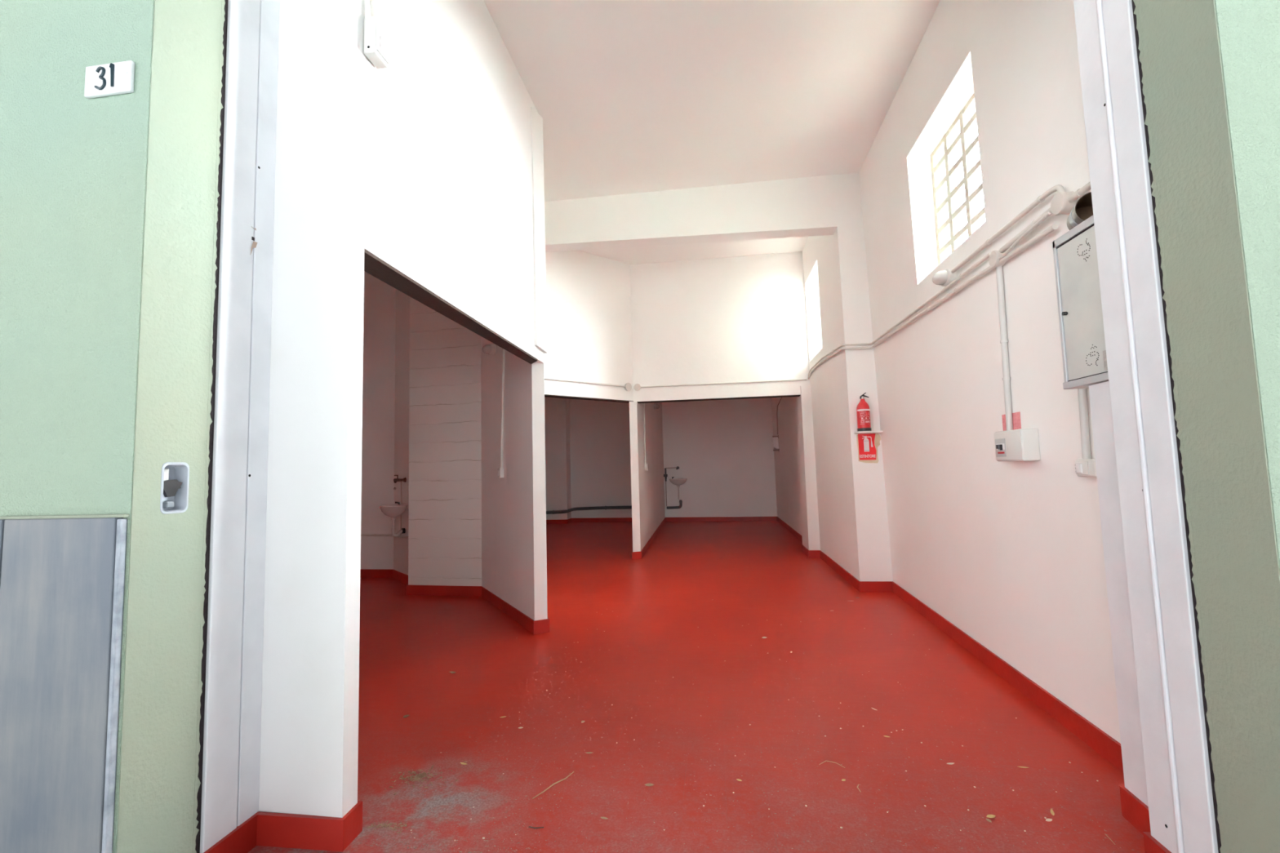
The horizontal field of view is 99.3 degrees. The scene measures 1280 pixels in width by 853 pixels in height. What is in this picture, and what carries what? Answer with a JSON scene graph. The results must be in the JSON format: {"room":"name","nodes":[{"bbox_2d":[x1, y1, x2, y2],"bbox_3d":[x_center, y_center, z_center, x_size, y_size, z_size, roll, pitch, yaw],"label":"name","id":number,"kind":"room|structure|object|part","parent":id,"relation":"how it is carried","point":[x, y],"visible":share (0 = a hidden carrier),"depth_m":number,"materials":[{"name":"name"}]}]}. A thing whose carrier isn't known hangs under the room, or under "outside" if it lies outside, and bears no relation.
{"room":"empty industrial unit","nodes":[
{"label":"empty industrial unit","id":0,"kind":"room"},
{"bbox_2d":[0,0,222,852],"bbox_3d":[-7.771,-8.324,3.116,12.388,20.020,0.228,-2,-4,8],"label":"wall","id":1,"kind":"structure","parent":0,"point":[73,166],"depth_m":1.61,"materials":[{"name":"green paint"}]},
{"bbox_2d":[0,519,6,587],"bbox_3d":[-1.982,0.856,1.534,0.386,1.172,0.025,-2,-4,8],"label":"stone slab","id":2,"kind":"object","parent":1,"relation":"attached to","point":[2,521],"visible":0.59,"depth_m":1.54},
{"bbox_2d":[0,514,128,519],"bbox_3d":[-1.821,0.262,1.562,0.802,0.008,0.016,-2,-4,8],"label":"bead","id":3,"kind":"object","parent":2,"relation":"on","point":[94,515],"visible":1,"depth_m":1.53},
{"bbox_2d":[0,517,127,852],"bbox_3d":[-1.599,0.842,1.484,0.377,1.172,0.024,-2,-4,8],"label":"metal panel","id":4,"kind":"object","parent":1,"relation":"attached to","point":[63,580],"visible":1,"depth_m":1.48,"materials":[{"name":"silver metal"}]},
{"bbox_2d":[84,60,134,98],"bbox_3d":[-1.584,-1.036,1.619,0.160,0.096,0.023,-2,-4,8],"label":"house number plate","id":5,"kind":"object","parent":1,"relation":"attached to","point":[118,77],"visible":1,"depth_m":1.61,"materials":[{"name":"white plastic"}]},
{"bbox_2d":[160,462,189,514],"bbox_3d":[-1.422,0.185,1.643,0.043,0.154,0.086,-2,-4,8],"label":"door handle","id":6,"kind":"object","parent":1,"relation":"attached to","point":[175,478],"visible":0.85,"depth_m":1.66,"materials":[{"name":"grey plastic"}]},
{"bbox_3d":[-1.442,0.187,1.646,0.003,0.132,0.066,-2,-4,8],"label":"plate","id":7,"kind":"part","parent":6,"relation":"part of","materials":[{"name":"grey plastic"}]},
{"bbox_2d":[192,0,228,852],"bbox_3d":[-1.444,-0.201,1.793,0.082,3.250,0.022,-2,-4,8],"label":"trim","id":8,"kind":"structure","parent":1,"relation":"attached to","point":[225,23],"depth_m":1.77,"materials":[{"name":"black"}]},
{"bbox_2d":[258,0,364,817],"bbox_3d":[-1.228,-0.663,2.052,0.355,4.200,0.082,-2,-4,8],"label":"wall pillar","id":9,"kind":"structure","parent":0,"point":[309,734],"depth_m":1.97,"materials":[{"name":"paint"}]},
{"bbox_2d":[204,800,362,852],"bbox_3d":[-1.175,1.373,1.802,0.357,0.100,0.294,-2,-4,8],"label":"baseboard","id":10,"kind":"structure","parent":9,"relation":"attached to","point":[297,831],"depth_m":1.84,"materials":[{"name":"red paint"}]},
{"bbox_2d":[360,271,409,575],"bbox_3d":[-3.431,-0.242,6.793,2.670,4.200,0.606,-4,-5,25],"label":"wall","id":11,"kind":"structure","parent":0,"point":[386,310],"depth_m":6.75,"materials":[{"name":"white paint"}]},
{"bbox_2d":[360,533,408,538],"bbox_3d":[-3.266,1.315,6.574,1.904,0.053,0.346,-4,-5,26],"label":"conduit","id":12,"kind":"object","parent":11,"relation":"attached to","point":[362,535],"visible":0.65,"depth_m":6.65,"materials":[{"name":"white plastic"}]},
{"bbox_2d":[379,481,408,536],"bbox_3d":[-2.825,0.933,6.234,0.280,0.660,0.379,2,-6,-41],"label":"washbasin","id":13,"kind":"object","parent":11,"relation":"attached to","point":[393,511],"visible":1,"depth_m":6.19,"materials":[{"name":"white ceramic"}]},
{"bbox_3d":[-2.825,0.971,6.231,0.278,0.140,0.379,2,-6,-41],"label":"bowl","id":14,"kind":"part","parent":13,"relation":"part of","materials":[{"name":"white ceramic"}]},
{"bbox_2d":[393,475,406,489],"bbox_3d":[-2.834,0.657,6.402,0.238,0.176,0.065,-5,-5,35],"label":"tap","id":15,"kind":"object","parent":11,"relation":"attached to","point":[395,480],"visible":1,"depth_m":6.38,"materials":[{"name":"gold metal"}]},
{"bbox_2d":[408,297,481,586],"bbox_3d":[-2.004,-0.332,6.111,0.845,4.200,0.805,-2,-4,8],"label":"wall","id":16,"kind":"structure","parent":0,"point":[445,528],"depth_m":5.69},
{"bbox_2d":[360,568,549,634],"bbox_3d":[-2.646,1.609,4.378,3.897,0.100,4.471,-2,-4,8],"label":"baseboard","id":17,"kind":"structure","parent":16,"relation":"attached to","point":[541,626],"depth_m":5.53,"materials":[{"name":"red paint"}]},
{"bbox_2d":[364,0,547,363],"bbox_3d":[-0.980,-1.632,3.324,0.126,2.088,2.358,-2,-4,8],"label":"wall","id":18,"kind":"structure","parent":0,"point":[455,186],"depth_m":2.95,"materials":[{"name":"white paint"}]},
{"bbox_2d":[369,0,378,19],"bbox_3d":[-1.074,-2.178,2.194,0.051,1.146,0.028,-2,-4,8],"label":"conduit","id":19,"kind":"object","parent":18,"relation":"attached to","point":[373,3],"visible":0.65,"depth_m":2.14,"materials":[{"name":"white plastic"}]},
{"bbox_2d":[363,16,390,68],"bbox_3d":[-1.042,-1.530,2.159,0.062,0.165,0.092,-2,-4,8],"label":"junction box","id":20,"kind":"object","parent":18,"relation":"attached to","point":[376,49],"visible":1,"depth_m":2.12,"materials":[{"name":"white plastic"}]},
{"bbox_2d":[364,248,537,364],"bbox_3d":[-0.959,-0.588,3.201,0.124,0.014,2.273,-2,-4,8],"label":"trim","id":21,"kind":"structure","parent":18,"relation":"attached to","point":[375,266],"depth_m":2.67,"materials":[{"name":"brown"}]},
{"bbox_2d":[480,336,547,620],"bbox_3d":[-1.364,-0.413,5.275,0.101,4.200,2.140,1,-5,-31],"label":"wall partition","id":22,"kind":"structure","parent":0,"point":[514,550],"depth_m":4.66,"materials":[{"name":"white paint"}]},
{"bbox_2d":[482,344,496,355],"bbox_3d":[-1.463,-0.744,5.246,0.110,0.102,0.160,1,-5,-31],"label":"lamp","id":23,"kind":"object","parent":22,"relation":"attached to","point":[490,349],"visible":1,"depth_m":5.20,"materials":[{"name":"white plastic"}]},
{"bbox_2d":[497,467,503,477],"bbox_3d":[-1.270,0.423,4.950,0.043,0.088,0.080,1,-5,-31],"label":"switch box","id":24,"kind":"object","parent":22,"relation":"attached to","point":[500,471],"visible":1,"depth_m":4.92,"materials":[{"name":"white plastic"}]},
{"bbox_2d":[499,348,505,468],"bbox_3d":[-1.259,-0.353,4.972,0.033,1.471,0.120,2,-5,-35],"label":"conduit","id":25,"kind":"object","parent":22,"relation":"attached to","point":[502,406],"visible":0.87,"depth_m":4.95,"materials":[{"name":"white plastic"}]},
{"bbox_2d":[543,250,633,400],"bbox_3d":[-1.066,-1.386,7.132,2.551,1.994,0.148,2,-6,-40],"label":"wall","id":26,"kind":"structure","parent":0,"point":[588,295],"depth_m":7.34,"materials":[{"name":"white paint"}]},
{"bbox_2d":[544,377,625,386],"bbox_3d":[-0.928,-0.593,7.048,1.853,0.029,0.031,2,-6,-40],"label":"conduit","id":27,"kind":"object","parent":26,"relation":"attached to","point":[545,378],"visible":0.73,"depth_m":7.18,"materials":[{"name":"white plastic"}]},
{"bbox_2d":[624,382,631,391],"bbox_3d":[-0.168,-0.558,7.678,0.116,0.116,0.035,2,-6,-40],"label":"junction box","id":28,"kind":"object","parent":26,"relation":"attached to","point":[628,387],"visible":1,"depth_m":7.66,"materials":[{"name":"white plastic"}]},
{"bbox_2d":[629,287,665,551],"bbox_3d":[0.194,-0.075,10.235,0.113,4.200,5.231,-2,-4,6],"label":"wall","id":29,"kind":"structure","parent":0,"point":[647,487],"depth_m":8.59,"materials":[{"name":"white paint"}]},
{"bbox_2d":[643,403,645,464],"bbox_3d":[0.072,-0.051,8.543,0.031,1.302,0.124,-2,-4,8],"label":"conduit","id":30,"kind":"object","parent":29,"relation":"attached to","point":[644,415],"visible":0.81,"depth_m":8.51,"materials":[{"name":"white plastic"}]},
{"bbox_2d":[644,462,648,471],"bbox_3d":[0.102,0.631,8.479,0.056,0.122,0.122,-2,-4,8],"label":"junction box","id":31,"kind":"object","parent":29,"relation":"attached to","point":[646,465],"visible":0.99,"depth_m":8.43,"materials":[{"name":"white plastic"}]},
{"bbox_2d":[653,404,659,409],"bbox_3d":[0.323,-0.385,10.557,0.110,0.102,0.160,-2,-4,8],"label":"lamp","id":32,"kind":"object","parent":29,"relation":"attached to","point":[655,406],"visible":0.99,"depth_m":10.50,"materials":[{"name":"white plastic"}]},
{"bbox_2d":[544,396,777,519],"bbox_3d":[-0.235,0.148,13.002,7.300,4.200,0.740,-2,-4,8],"label":"wall","id":33,"kind":"structure","parent":0,"point":[723,449],"depth_m":12.62,"materials":[{"name":"white paint"}]},
{"bbox_2d":[546,505,631,514],"bbox_3d":[-1.101,1.952,12.742,3.164,0.164,0.408,-2,-4,8],"label":"pipe","id":34,"kind":"object","parent":33,"relation":"attached to","point":[553,512],"visible":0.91,"depth_m":12.76,"materials":[{"name":"grey plastic"}]},
{"bbox_2d":[663,466,676,506],"bbox_3d":[0.711,1.385,12.508,0.325,0.889,0.069,-2,-4,8],"label":"pipe","id":35,"kind":"object","parent":33,"relation":"attached to","point":[665,475],"visible":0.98,"depth_m":12.53,"materials":[{"name":"beige"}]},
{"bbox_2d":[669,476,687,499],"bbox_3d":[0.877,1.404,12.412,0.412,0.516,0.304,-2,-4,10],"label":"washbasin","id":36,"kind":"object","parent":33,"relation":"attached to","point":[677,482],"visible":1,"depth_m":12.34,"materials":[{"name":"white ceramic"}]},
{"bbox_2d":[666,499,682,509],"bbox_3d":[0.790,1.786,12.443,0.371,0.205,0.076,-3,-5,18],"label":"drain pipe","id":37,"kind":"object","parent":36,"relation":"attached to","point":[680,500],"visible":1,"depth_m":12.40,"materials":[{"name":"grey plastic"}]},
{"bbox_3d":[0.873,1.267,12.421,0.412,0.152,0.302,-2,-4,10],"label":"bowl","id":38,"kind":"part","parent":36,"relation":"part of","materials":[{"name":"white ceramic"}]},
{"bbox_2d":[544,174,839,252],"bbox_3d":[0.069,-2.237,5.920,3.980,0.562,0.202,-2,-4,8],"label":"beam","id":39,"kind":"structure","parent":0,"point":[804,206],"depth_m":5.76,"materials":[{"name":"white paint"}]},
{"bbox_2d":[248,520,1145,852],"bbox_3d":[-0.665,1.897,7.388,7.800,0.120,11.700,-2,-4,8],"label":"floor","id":40,"kind":"structure","parent":0,"point":[717,578],"depth_m":2.63,"materials":[{"name":"red paint"}]},
{"bbox_2d":[366,760,466,833],"bbox_3d":[-0.901,1.436,2.145,0.294,0.012,0.471,-2,-4,8],"label":"stain","id":41,"kind":"object","parent":40,"relation":"on","point":[420,775],"visible":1,"depth_m":2.22,"materials":[{"name":"red paint"},{"name":"concrete"}]},
{"bbox_2d":[532,771,573,799],"bbox_3d":[-0.340,1.424,2.164,0.016,0.007,0.224,-5,-6,39],"label":"twig","id":42,"kind":"object","parent":40,"relation":"on","point":[573,771],"visible":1,"depth_m":2.16,"materials":[{"name":"beige wood"}]},
{"bbox_2d":[365,642,1133,852],"bbox_3d":[0.449,1.453,2.765,2.542,0.001,2.205,-2,-4,8],"label":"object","id":43,"kind":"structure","parent":40,"relation":"on","point":[619,642],"depth_m":1.99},
{"bbox_2d":[986,814,995,817],"bbox_3d":[1.226,1.363,1.900,0.036,0.004,0.018,-1,-4,-10],"label":"dry leaf","id":44,"kind":"object","parent":40,"relation":"on","point":[988,815],"visible":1,"depth_m":1.90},
{"bbox_2d":[483,0,940,264],"bbox_3d":[-0.784,-2.476,7.698,7.800,0.250,11.750,-2,-4,8],"label":"ceiling","id":45,"kind":"structure","parent":0,"point":[630,96],"depth_m":4.24,"materials":[{"name":"white paint"}]},
{"bbox_2d":[630,251,809,401],"bbox_3d":[1.113,-1.392,7.731,2.468,2.006,0.140,-2,-4,8],"label":"wall","id":46,"kind":"structure","parent":0,"point":[735,318],"depth_m":7.66,"materials":[{"name":"white paint"}]},
{"bbox_2d":[633,383,640,391],"bbox_3d":[-0.037,-0.557,7.738,0.101,0.101,0.030,-2,-4,8],"label":"junction box","id":47,"kind":"object","parent":46,"relation":"attached to","point":[637,387],"visible":1,"depth_m":7.72,"materials":[{"name":"white plastic"}]},
{"bbox_2d":[544,394,800,403],"bbox_3d":[0.031,-0.387,7.359,4.592,0.020,1.155,0,-5,-16],"label":"trim","id":48,"kind":"structure","parent":46,"relation":"attached to","point":[545,395],"depth_m":7.57,"materials":[{"name":"brown"}]},
{"bbox_2d":[640,378,806,387],"bbox_3d":[1.137,-0.601,7.585,2.300,0.025,0.026,-2,-4,8],"label":"conduit","id":49,"kind":"object","parent":46,"relation":"attached to","point":[762,381],"visible":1,"depth_m":7.57,"materials":[{"name":"white plastic"}]},
{"bbox_2d":[795,385,820,550],"bbox_3d":[2.339,0.613,7.578,0.165,2.310,0.545,-2,-4,8],"label":"wall pier","id":50,"kind":"object","parent":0,"point":[805,433],"visible":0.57,"depth_m":7.35,"materials":[{"name":"white paint"}]},
{"bbox_2d":[771,172,893,581],"bbox_3d":[2.816,-0.240,8.995,0.571,4.200,7.300,-2,-4,8],"label":"wall","id":51,"kind":"structure","parent":0,"point":[852,510],"depth_m":5.66,"materials":[{"name":"white paint"}]},
{"bbox_2d":[772,435,779,452],"bbox_3d":[2.807,0.353,11.229,0.130,0.350,0.024,-2,-4,8],"label":"paper holder","id":52,"kind":"object","parent":51,"relation":"attached to","point":[775,445],"visible":0.94,"depth_m":11.22,"materials":[{"name":"white"}]},
{"bbox_2d":[777,397,782,434],"bbox_3d":[2.742,-0.257,10.553,0.017,0.739,1.559,-2,-4,8],"label":"conduit","id":53,"kind":"object","parent":51,"relation":"attached to","point":[781,397],"visible":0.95,"depth_m":11.27,"materials":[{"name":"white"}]},
{"bbox_2d":[546,516,1171,852],"bbox_3d":[1.799,1.770,8.025,5.187,0.100,12.227,0,-5,-20],"label":"baseboard","id":54,"kind":"structure","parent":51,"relation":"attached to","point":[1134,811],"depth_m":3.06,"materials":[{"name":"red paint"}]},
{"bbox_2d":[854,430,882,433],"bbox_3d":[2.219,0.057,5.285,0.225,0.020,0.150,-2,-4,8],"label":"shelf","id":55,"kind":"object","parent":51,"relation":"attached to","point":[880,431],"visible":1,"depth_m":5.22,"materials":[{"name":"white paint"}]},
{"bbox_2d":[856,392,871,431],"bbox_3d":[2.178,-0.142,5.305,0.127,0.383,0.127,-1,-4,0],"label":"fire extinguisher","id":56,"kind":"object","parent":55,"relation":"on","point":[863,411],"visible":0.97,"depth_m":5.26,"materials":[{"name":"red metal"}]},
{"bbox_2d":[860,411,870,424],"bbox_3d":[2.180,-0.081,5.255,0.104,0.122,0.030,-1,-4,0],"label":"label","id":57,"kind":"object","parent":56,"relation":"attached to","point":[864,415],"depth_m":5.25,"materials":[{"name":"red"}]},
{"bbox_2d":[857,433,880,462],"bbox_3d":[2.253,0.215,5.342,0.228,0.294,0.004,-2,-4,8],"label":"safety sign","id":58,"kind":"object","parent":51,"relation":"attached to","point":[868,444],"visible":1,"depth_m":5.34,"materials":[{"name":"red plastic"}]},
{"bbox_3d":[2.235,0.200,5.346,0.166,0.258,0.002,-2,-4,8],"label":"red panel","id":59,"kind":"part","parent":58,"relation":"part of","materials":[{"name":"red plastic"}]},
{"bbox_2d":[808,251,991,379],"bbox_3d":[2.131,-0.845,5.201,0.290,0.156,4.490,-2,-4,8],"label":"conduit","id":60,"kind":"object","parent":51,"relation":"attached to","point":[985,257],"visible":0.97,"depth_m":4.04,"materials":[{"name":"white plastic"}]},
{"bbox_2d":[808,223,1057,377],"bbox_3d":[2.123,-0.800,4.885,0.283,0.228,5.007,-2,-4,4],"label":"conduit","id":61,"kind":"object","parent":51,"relation":"attached to","point":[1053,227],"visible":1,"depth_m":3.35,"materials":[{"name":"white plastic"}]},
{"bbox_2d":[858,0,1120,743],"bbox_3d":[2.139,-0.649,3.405,0.332,4.200,4.090,-2,-4,8],"label":"wall","id":62,"kind":"structure","parent":0,"point":[1010,553],"depth_m":3.05,"materials":[{"name":"white paint"}]},
{"bbox_2d":[932,268,956,286],"bbox_3d":[1.972,-0.970,3.547,0.110,0.102,0.160,-2,-4,8],"label":"lamp","id":63,"kind":"object","parent":62,"relation":"attached to","point":[944,277],"visible":0.95,"depth_m":3.50,"materials":[{"name":"white plastic"}]},
{"bbox_2d":[930,93,985,265],"bbox_3d":[2.207,-1.625,3.626,0.045,1.048,1.097,-2,-4,8],"label":"window grille","id":64,"kind":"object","parent":62,"relation":"in","point":[966,125],"depth_m":3.83,"materials":[{"name":"metal"}]},
{"bbox_2d":[988,249,1005,266],"bbox_3d":[1.903,-0.894,2.893,0.050,0.088,0.088,-2,-4,8],"label":"junction box","id":65,"kind":"object","parent":62,"relation":"attached to","point":[993,260],"visible":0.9,"depth_m":2.88,"materials":[{"name":"white plastic"}]},
{"bbox_3d":[1.884,-0.893,2.896,0.012,0.088,0.088,-2,-4,8],"label":"lid","id":66,"kind":"part","parent":65,"relation":"part of","materials":[{"name":"white plastic"}]},
{"bbox_2d":[995,266,1013,430],"bbox_3d":[1.939,-0.415,2.892,0.037,0.896,0.081,-3,-5,22],"label":"conduit","id":67,"kind":"object","parent":62,"relation":"attached to","point":[999,273],"visible":0.9,"depth_m":2.88,"materials":[{"name":"grey plastic"}]},
{"bbox_2d":[951,184,1064,273],"bbox_3d":[1.896,-0.993,2.885,0.031,0.085,1.132,-2,-4,9],"label":"conduit","id":68,"kind":"object","parent":62,"relation":"attached to","point":[1058,188],"visible":0.98,"depth_m":2.72,"materials":[{"name":"white plastic"}]},
{"bbox_2d":[1001,411,1021,431],"bbox_3d":[1.974,-0.018,2.890,0.002,0.103,0.176,-2,-4,8],"label":"paper notice","id":69,"kind":"object","parent":62,"relation":"attached to","point":[1016,415],"visible":0.64,"depth_m":2.85,"materials":[{"name":"red paper"}]},
{"bbox_2d":[994,428,1039,461],"bbox_3d":[1.914,0.098,2.779,0.096,0.158,0.260,-2,-4,8],"label":"box","id":70,"kind":"object","parent":62,"relation":"attached to","point":[1021,444],"visible":1,"depth_m":2.69,"materials":[{"name":"white plastic"}]},
{"bbox_2d":[998,211,1051,259],"bbox_3d":[1.852,-0.914,2.638,0.018,0.047,0.461,-2,-4,9],"label":"conduit","id":71,"kind":"object","parent":62,"relation":"attached to","point":[1046,215],"visible":1,"depth_m":2.60,"materials":[{"name":"white plastic"}]},
{"bbox_2d":[999,207,1052,253],"bbox_3d":[1.857,-0.942,2.615,0.038,0.035,0.471,-2,-4,8],"label":"conduit","id":72,"kind":"object","parent":62,"relation":"attached to","point":[1006,246],"visible":0.72,"depth_m":2.64,"materials":[{"name":"white plastic"}]},
{"bbox_2d":[1050,191,1077,215],"bbox_3d":[1.810,-0.954,2.323,0.056,0.094,0.094,-2,-4,8],"label":"junction box","id":73,"kind":"object","parent":62,"relation":"attached to","point":[1060,205],"visible":0.94,"depth_m":2.30,"materials":[{"name":"white plastic"}]},
{"bbox_3d":[1.789,-0.953,2.326,0.013,0.094,0.094,-2,-4,8],"label":"lid","id":74,"kind":"part","parent":73,"relation":"part of","materials":[{"name":"white plastic"}]},
{"bbox_2d":[1067,182,1090,202],"bbox_3d":[1.771,-0.961,2.056,0.033,0.042,0.481,-2,-4,9],"label":"conduit","id":75,"kind":"object","parent":62,"relation":"attached to","point":[1081,192],"visible":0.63,"depth_m":2.21,"materials":[{"name":"white plastic"}]},
{"bbox_2d":[1052,215,1108,389],"bbox_3d":[1.706,-0.461,1.887,0.209,0.592,0.492,-2,-4,8],"label":"electrical box","id":76,"kind":"object","parent":62,"relation":"attached to","point":[1084,358],"visible":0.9,"depth_m":2.02,"materials":[{"name":"metal"}]},
{"bbox_2d":[1066,191,1093,230],"bbox_3d":[1.702,-0.806,2.061,0.116,0.116,0.135,-4,-5,28],"label":"flue pipe","id":77,"kind":"object","parent":76,"relation":"on","point":[1082,210],"visible":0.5,"depth_m":2.09,"materials":[{"name":"metal"}]},
{"bbox_3d":[1.626,-0.232,1.890,0.004,0.069,0.038,-2,-4,8],"label":"label plate","id":78,"kind":"part","parent":76,"relation":"part of","materials":[{"name":"white plastic"}]},
{"bbox_2d":[1077,388,1091,458],"bbox_3d":[1.862,-0.051,2.282,0.028,0.389,0.047,-3,-5,18],"label":"conduit","id":79,"kind":"object","parent":62,"relation":"attached to","point":[1082,396],"visible":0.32,"depth_m":2.27,"materials":[{"name":"grey plastic"}]},
{"bbox_2d":[1075,458,1097,477],"bbox_3d":[1.847,0.170,2.228,0.061,0.074,0.123,-2,-4,8],"label":"switch box","id":80,"kind":"object","parent":62,"relation":"attached to","point":[1084,467],"visible":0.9,"depth_m":2.22,"materials":[{"name":"white plastic"}]},
{"bbox_3d":[1.828,0.172,2.248,0.006,0.054,0.078,-2,-4,8],"label":"plate","id":81,"kind":"part","parent":80,"relation":"part of","materials":[{"name":"white plastic"}]},
{"bbox_2d":[1088,381,1148,806],"bbox_3d":[1.767,0.589,1.807,0.257,1.508,0.270,-2,-4,8],"label":"wall","id":82,"kind":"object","parent":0,"point":[1129,718],"visible":0.27,"depth_m":1.89,"materials":[{"name":"white paint"}]},
{"bbox_2d":[1137,0,1279,852],"bbox_3d":[7.538,-8.877,1.198,12.735,20.020,0.228,-2,-4,8],"label":"wall","id":83,"kind":"structure","parent":0,"point":[1233,529],"depth_m":1.34,"materials":[{"name":"green paint"}]},
{"bbox_2d":[1131,0,1221,852],"bbox_3d":[1.519,-0.301,1.516,0.087,3.250,0.024,-2,-4,8],"label":"trim","id":84,"kind":"structure","parent":83,"relation":"attached to","point":[1178,441],"depth_m":1.50,"materials":[{"name":"black"}]},
{"bbox_2d":[1133,0,1225,852],"bbox_3d":[1.489,-0.300,1.510,0.046,3.250,0.021,-2,-4,8],"label":"trim","id":85,"kind":"structure","parent":83,"relation":"attached to","point":[1177,416],"depth_m":1.49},
{"bbox_3d":[-3.380,-0.593,2.230,3.960,4.200,0.297,-2,-4,8],"label":"wall","id":86,"kind":"structure","parent":0,"visible":0},
{"bbox_2d":[200,0,260,852],"bbox_3d":[-1.428,-0.196,1.863,0.094,3.250,0.121,-2,-4,8],"label":"trim","id":87,"kind":"structure","parent":86,"relation":"attached to","point":[219,808],"depth_m":1.83,"materials":[{"name":"white paint"}]},
{"bbox_2d":[250,227,257,253],"bbox_3d":[-1.384,-0.661,1.949,0.005,0.108,0.028,-2,-4,8],"label":"tape","id":88,"kind":"object","parent":86,"relation":"attached to","point":[254,244],"visible":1,"depth_m":1.95,"materials":[{"name":"beige paper"}]},
{"bbox_2d":[236,0,279,826],"bbox_3d":[-1.413,-0.188,1.969,0.095,3.250,0.084,-2,-4,8],"label":"trim","id":89,"kind":"structure","parent":86,"relation":"attached to","point":[251,668],"depth_m":1.94,"materials":[{"name":"white"}]},
{"bbox_3d":[1.833,-0.777,1.629,0.540,4.200,0.280,-2,-4,8],"label":"wall","id":90,"kind":"structure","parent":0,"visible":0},
{"bbox_2d":[1073,0,1177,852],"bbox_3d":[1.563,-0.288,1.700,0.130,3.250,0.118,-2,-4,8],"label":"trim","id":91,"kind":"structure","parent":90,"relation":"attached to","point":[1157,767],"depth_m":1.69,"materials":[{"name":"white metal"}]},
{"bbox_2d":[1095,0,1217,852],"bbox_3d":[1.522,-0.296,1.577,0.098,3.250,0.098,-2,-4,8],"label":"trim","id":92,"kind":"structure","parent":90,"relation":"attached to","point":[1191,750],"depth_m":1.55,"materials":[{"name":"white paint"}]}
]}

